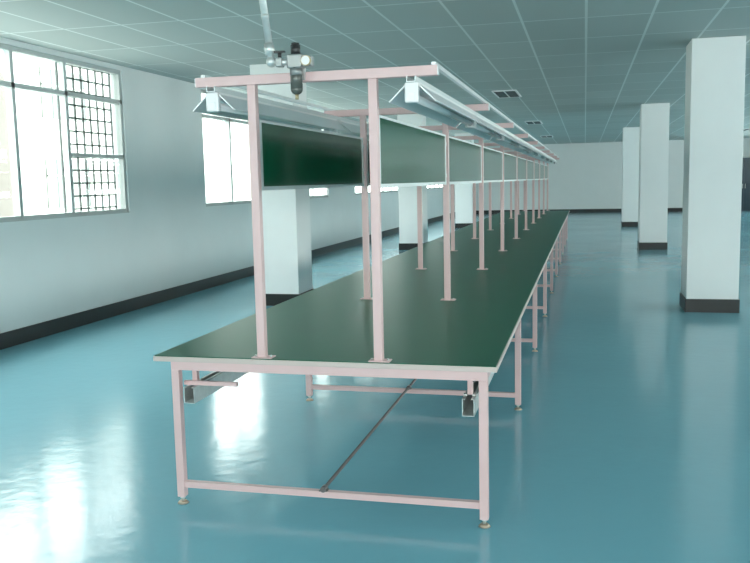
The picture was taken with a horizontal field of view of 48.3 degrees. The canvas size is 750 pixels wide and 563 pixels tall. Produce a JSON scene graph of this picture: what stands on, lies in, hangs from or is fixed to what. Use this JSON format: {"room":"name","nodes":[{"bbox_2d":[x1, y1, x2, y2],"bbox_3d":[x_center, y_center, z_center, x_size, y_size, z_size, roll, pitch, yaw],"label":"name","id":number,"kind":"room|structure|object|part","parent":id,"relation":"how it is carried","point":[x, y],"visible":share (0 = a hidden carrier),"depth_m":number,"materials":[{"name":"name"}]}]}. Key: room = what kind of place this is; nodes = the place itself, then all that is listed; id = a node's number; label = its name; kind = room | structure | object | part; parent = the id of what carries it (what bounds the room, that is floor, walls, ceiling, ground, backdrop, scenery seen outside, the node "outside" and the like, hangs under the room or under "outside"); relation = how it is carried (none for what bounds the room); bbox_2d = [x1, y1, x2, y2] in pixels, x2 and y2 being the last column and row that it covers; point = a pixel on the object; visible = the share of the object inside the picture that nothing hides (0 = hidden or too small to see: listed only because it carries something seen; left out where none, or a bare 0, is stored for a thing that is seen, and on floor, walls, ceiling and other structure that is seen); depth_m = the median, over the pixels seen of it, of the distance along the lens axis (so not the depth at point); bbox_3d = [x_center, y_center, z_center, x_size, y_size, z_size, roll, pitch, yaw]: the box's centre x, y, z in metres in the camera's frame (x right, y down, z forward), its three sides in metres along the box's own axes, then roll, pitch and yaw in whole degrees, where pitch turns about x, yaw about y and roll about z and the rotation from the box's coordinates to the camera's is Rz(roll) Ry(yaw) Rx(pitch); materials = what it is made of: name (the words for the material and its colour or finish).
{"room":"factory floor","nodes":[
{"label":"factory floor","id":0,"kind":"room"},
{"bbox_2d":[0,37,454,332],"bbox_3d":[-1.673,-1.932,16.797,0.220,3.070,45.000,0,7,14],"label":"wall","id":1,"kind":"structure","parent":0,"point":[54,268],"depth_m":11.05,"materials":[{"name":"white paint"}]},
{"bbox_2d":[0,43,129,222],"bbox_3d":[-3.988,-1.370,7.463,0.169,1.765,6.370,0,7,14],"label":"window","id":2,"kind":"structure","parent":1,"relation":"in","point":[61,90],"depth_m":9.50,"materials":[{"name":"silver metal"}]},
{"bbox_2d":[0,213,450,349],"bbox_3d":[-1.527,-0.487,16.941,0.015,0.160,45.000,0,7,14],"label":"baseboard","id":3,"kind":"structure","parent":1,"relation":"attached to","point":[15,337],"depth_m":10.61,"materials":[{"name":"black paint"}]},
{"bbox_2d":[201,89,327,206],"bbox_3d":[-1.910,-2.402,15.729,0.169,1.765,6.360,0,7,14],"label":"window","id":4,"kind":"structure","parent":1,"relation":"in","point":[227,120],"depth_m":13.68,"materials":[{"name":"silver metal"}]},
{"bbox_2d":[355,187,397,194],"bbox_3d":[0.216,-3.438,24.028,0.090,1.765,6.400,0,7,14],"label":"window","id":5,"kind":"structure","parent":1,"relation":"in","point":[382,189],"depth_m":24.15,"materials":[{"name":"silver metal"}]},
{"bbox_2d":[427,185,442,188],"bbox_3d":[2.298,-4.472,32.308,0.090,1.765,6.400,0,7,14],"label":"window","id":6,"kind":"structure","parent":1,"relation":"in","point":[429,187],"depth_m":32.39,"materials":[{"name":"silver metal"}]},
{"bbox_2d":[0,211,749,562],"bbox_3d":[5.068,-0.296,15.307,14.107,0.120,45.500,0,7,14],"label":"floor","id":7,"kind":"structure","parent":0,"point":[629,439],"depth_m":5.06,"materials":[{"name":"blue paint"}]},
{"bbox_2d":[250,64,313,305],"bbox_3d":[-1.212,-1.243,10.931,0.584,3.070,0.584,0,7,14],"label":"column","id":8,"kind":"structure","parent":7,"relation":"on","point":[286,213],"depth_m":10.74,"materials":[{"name":"paint"}]},
{"bbox_2d":[153,62,569,528],"bbox_3d":[1.897,-1.016,12.512,1.673,2.110,18.014,0,7,14],"label":"workbench","id":9,"kind":"object","parent":7,"relation":"on","point":[451,306],"visible":0.94,"depth_m":4.67,"materials":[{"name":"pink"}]},
{"bbox_2d":[193,92,247,120],"bbox_3d":[-0.630,-0.821,3.758,0.449,0.088,1.332,0,7,14],"label":"lamp","id":10,"kind":"object","parent":9,"relation":"attached to","point":[223,104],"depth_m":3.95,"materials":[{"name":"white metal"}]},
{"bbox_2d":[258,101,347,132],"bbox_3d":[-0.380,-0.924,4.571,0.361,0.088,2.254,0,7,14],"label":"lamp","id":11,"kind":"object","parent":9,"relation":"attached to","point":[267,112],"depth_m":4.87,"materials":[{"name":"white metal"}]},
{"bbox_2d":[324,120,368,138],"bbox_3d":[-0.038,-1.186,6.708,0.210,0.088,1.942,0,7,14],"label":"lamp","id":12,"kind":"object","parent":9,"relation":"attached to","point":[353,129],"visible":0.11,"depth_m":6.00,"materials":[{"name":"white metal"}]},
{"bbox_3d":[1.923,-0.089,12.598,0.040,0.028,17.941,0,7,14],"label":"tie rod","id":13,"kind":"part","parent":9,"relation":"part of","materials":[{"name":"grey metal"}]},
{"bbox_3d":[1.929,-0.342,12.565,1.542,0.687,17.941,0,7,14],"label":"frame","id":14,"kind":"part","parent":9,"relation":"part of","materials":[{"name":"metal"}]},
{"bbox_2d":[389,82,485,127],"bbox_3d":[0.393,-0.940,4.565,0.210,0.088,1.942,0,7,14],"label":"lamp","id":15,"kind":"object","parent":9,"relation":"attached to","point":[416,97],"visible":1,"depth_m":4.14,"materials":[{"name":"white metal"}]},
{"bbox_2d":[456,115,511,140],"bbox_3d":[0.874,-1.179,6.480,0.210,0.088,1.942,0,7,14],"label":"lamp","id":16,"kind":"object","parent":9,"relation":"attached to","point":[486,132],"visible":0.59,"depth_m":6.35,"materials":[{"name":"white metal"}]},
{"bbox_2d":[489,131,525,147],"bbox_3d":[1.355,-1.418,8.395,0.210,0.088,1.942,0,7,14],"label":"lamp","id":17,"kind":"object","parent":9,"relation":"attached to","point":[506,142],"visible":0.58,"depth_m":8.32,"materials":[{"name":"white metal"}]},
{"bbox_2d":[509,140,535,152],"bbox_3d":[1.837,-1.657,10.310,0.210,0.088,1.942,0,7,14],"label":"lamp","id":18,"kind":"object","parent":9,"relation":"attached to","point":[528,148],"visible":0.73,"depth_m":10.31,"materials":[{"name":"white metal"}]},
{"bbox_2d":[522,147,542,156],"bbox_3d":[2.318,-1.896,12.225,0.210,0.088,1.942,0,7,14],"label":"lamp","id":19,"kind":"object","parent":9,"relation":"attached to","point":[537,152],"visible":0.7,"depth_m":12.34,"materials":[{"name":"white metal"}]},
{"bbox_2d":[531,151,548,158],"bbox_3d":[2.799,-2.135,14.140,0.210,0.088,1.942,0,7,14],"label":"lamp","id":20,"kind":"object","parent":9,"relation":"attached to","point":[543,154],"visible":0.73,"depth_m":14.07,"materials":[{"name":"white metal"}]},
{"bbox_2d":[538,155,552,160],"bbox_3d":[3.281,-2.374,16.055,0.210,0.088,1.942,0,7,14],"label":"lamp","id":21,"kind":"object","parent":9,"relation":"attached to","point":[539,158],"visible":0.64,"depth_m":16.10,"materials":[{"name":"white metal"}]},
{"bbox_2d":[397,114,427,249],"bbox_3d":[0.869,-2.276,19.211,0.584,3.070,0.584,0,7,14],"label":"column","id":22,"kind":"structure","parent":7,"relation":"on","point":[408,227],"depth_m":19.04,"materials":[{"name":"paint"}]},
{"bbox_2d":[454,133,473,227],"bbox_3d":[2.950,-3.310,27.491,0.584,3.070,0.584,0,7,14],"label":"column","id":23,"kind":"structure","parent":7,"relation":"on","point":[463,192],"depth_m":27.31,"materials":[{"name":"paint"}]},
{"bbox_2d":[621,127,639,226],"bbox_3d":[8.053,-3.270,26.213,0.584,3.070,0.584,0,7,14],"label":"column","id":24,"kind":"structure","parent":7,"relation":"on","point":[630,140],"depth_m":25.96,"materials":[{"name":"paint"}]},
{"bbox_2d":[637,103,669,249],"bbox_3d":[5.971,-2.236,17.933,0.584,3.070,0.584,0,7,14],"label":"column","id":25,"kind":"structure","parent":7,"relation":"on","point":[654,118],"depth_m":17.67,"materials":[{"name":"paint"}]},
{"bbox_2d":[679,36,745,312],"bbox_3d":[3.890,-1.203,9.653,0.584,3.070,0.584,0,7,14],"label":"column","id":26,"kind":"structure","parent":7,"relation":"on","point":[715,66],"depth_m":9.39,"materials":[{"name":"paint"}]},
{"bbox_2d":[0,0,749,143],"bbox_3d":[4.999,-3.463,14.929,14.107,0.120,45.500,0,7,14],"label":"ceiling","id":27,"kind":"structure","parent":0,"point":[584,69],"depth_m":9.06,"materials":[{"name":"tile"}]},
{"bbox_2d":[259,0,313,99],"bbox_3d":[-0.451,-1.373,3.673,0.350,1.134,0.080,0,7,14],"label":"air regulator","id":28,"kind":"object","parent":27,"relation":"hanging from","point":[296,62],"visible":1,"depth_m":3.69,"materials":[{"name":"metal"}]},
{"bbox_2d":[491,90,521,97],"bbox_3d":[2.336,-3.317,14.786,0.420,0.020,1.200,0,7,14],"label":"ceiling vent","id":29,"kind":"object","parent":27,"relation":"in","point":[498,93],"depth_m":14.65,"materials":[{"name":"white metal"}]},
{"bbox_2d":[524,120,542,124],"bbox_3d":[4.272,-4.278,22.488,0.420,0.020,1.200,0,7,14],"label":"ceiling vent","id":30,"kind":"object","parent":27,"relation":"in","point":[539,121],"depth_m":22.35,"materials":[{"name":"white metal"}]},
{"bbox_2d":[476,138,749,209],"bbox_3d":[10.505,-4.597,36.887,14.047,3.070,0.220,0,7,14],"label":"wall","id":31,"kind":"structure","parent":0,"point":[586,175],"depth_m":37.07,"materials":[{"name":"white paint"}]},
{"bbox_2d":[476,208,682,213],"bbox_3d":[10.509,-3.138,36.947,13.577,0.160,0.015,0,7,14],"label":"baseboard","id":32,"kind":"structure","parent":31,"relation":"attached to","point":[669,209],"depth_m":37.22,"materials":[{"name":"black"}]},
{"bbox_2d":[741,156,749,210],"bbox_3d":[15.671,-4.156,35.491,1.600,2.300,0.072,0,7,14],"label":"door","id":33,"kind":"structure","parent":31,"relation":"in","point":[745,198],"depth_m":35.47,"materials":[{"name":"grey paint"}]},
{"label":"outside","id":34,"kind":"structure","parent":0,"visible":0},
{"bbox_3d":[-17.279,3.050,25.496,34.140,0.200,100.000,0,7,14],"label":"ground","id":35,"kind":"structure","parent":34,"visible":0},
{"bbox_2d":[0,50,319,216],"bbox_3d":[-12.980,-3.467,23.602,1.300,13.000,80.000,0,7,14],"label":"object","id":36,"kind":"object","parent":35,"relation":"on","point":[37,113],"visible":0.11,"depth_m":29.25,"materials":[{"name":"tile"}]}
]}

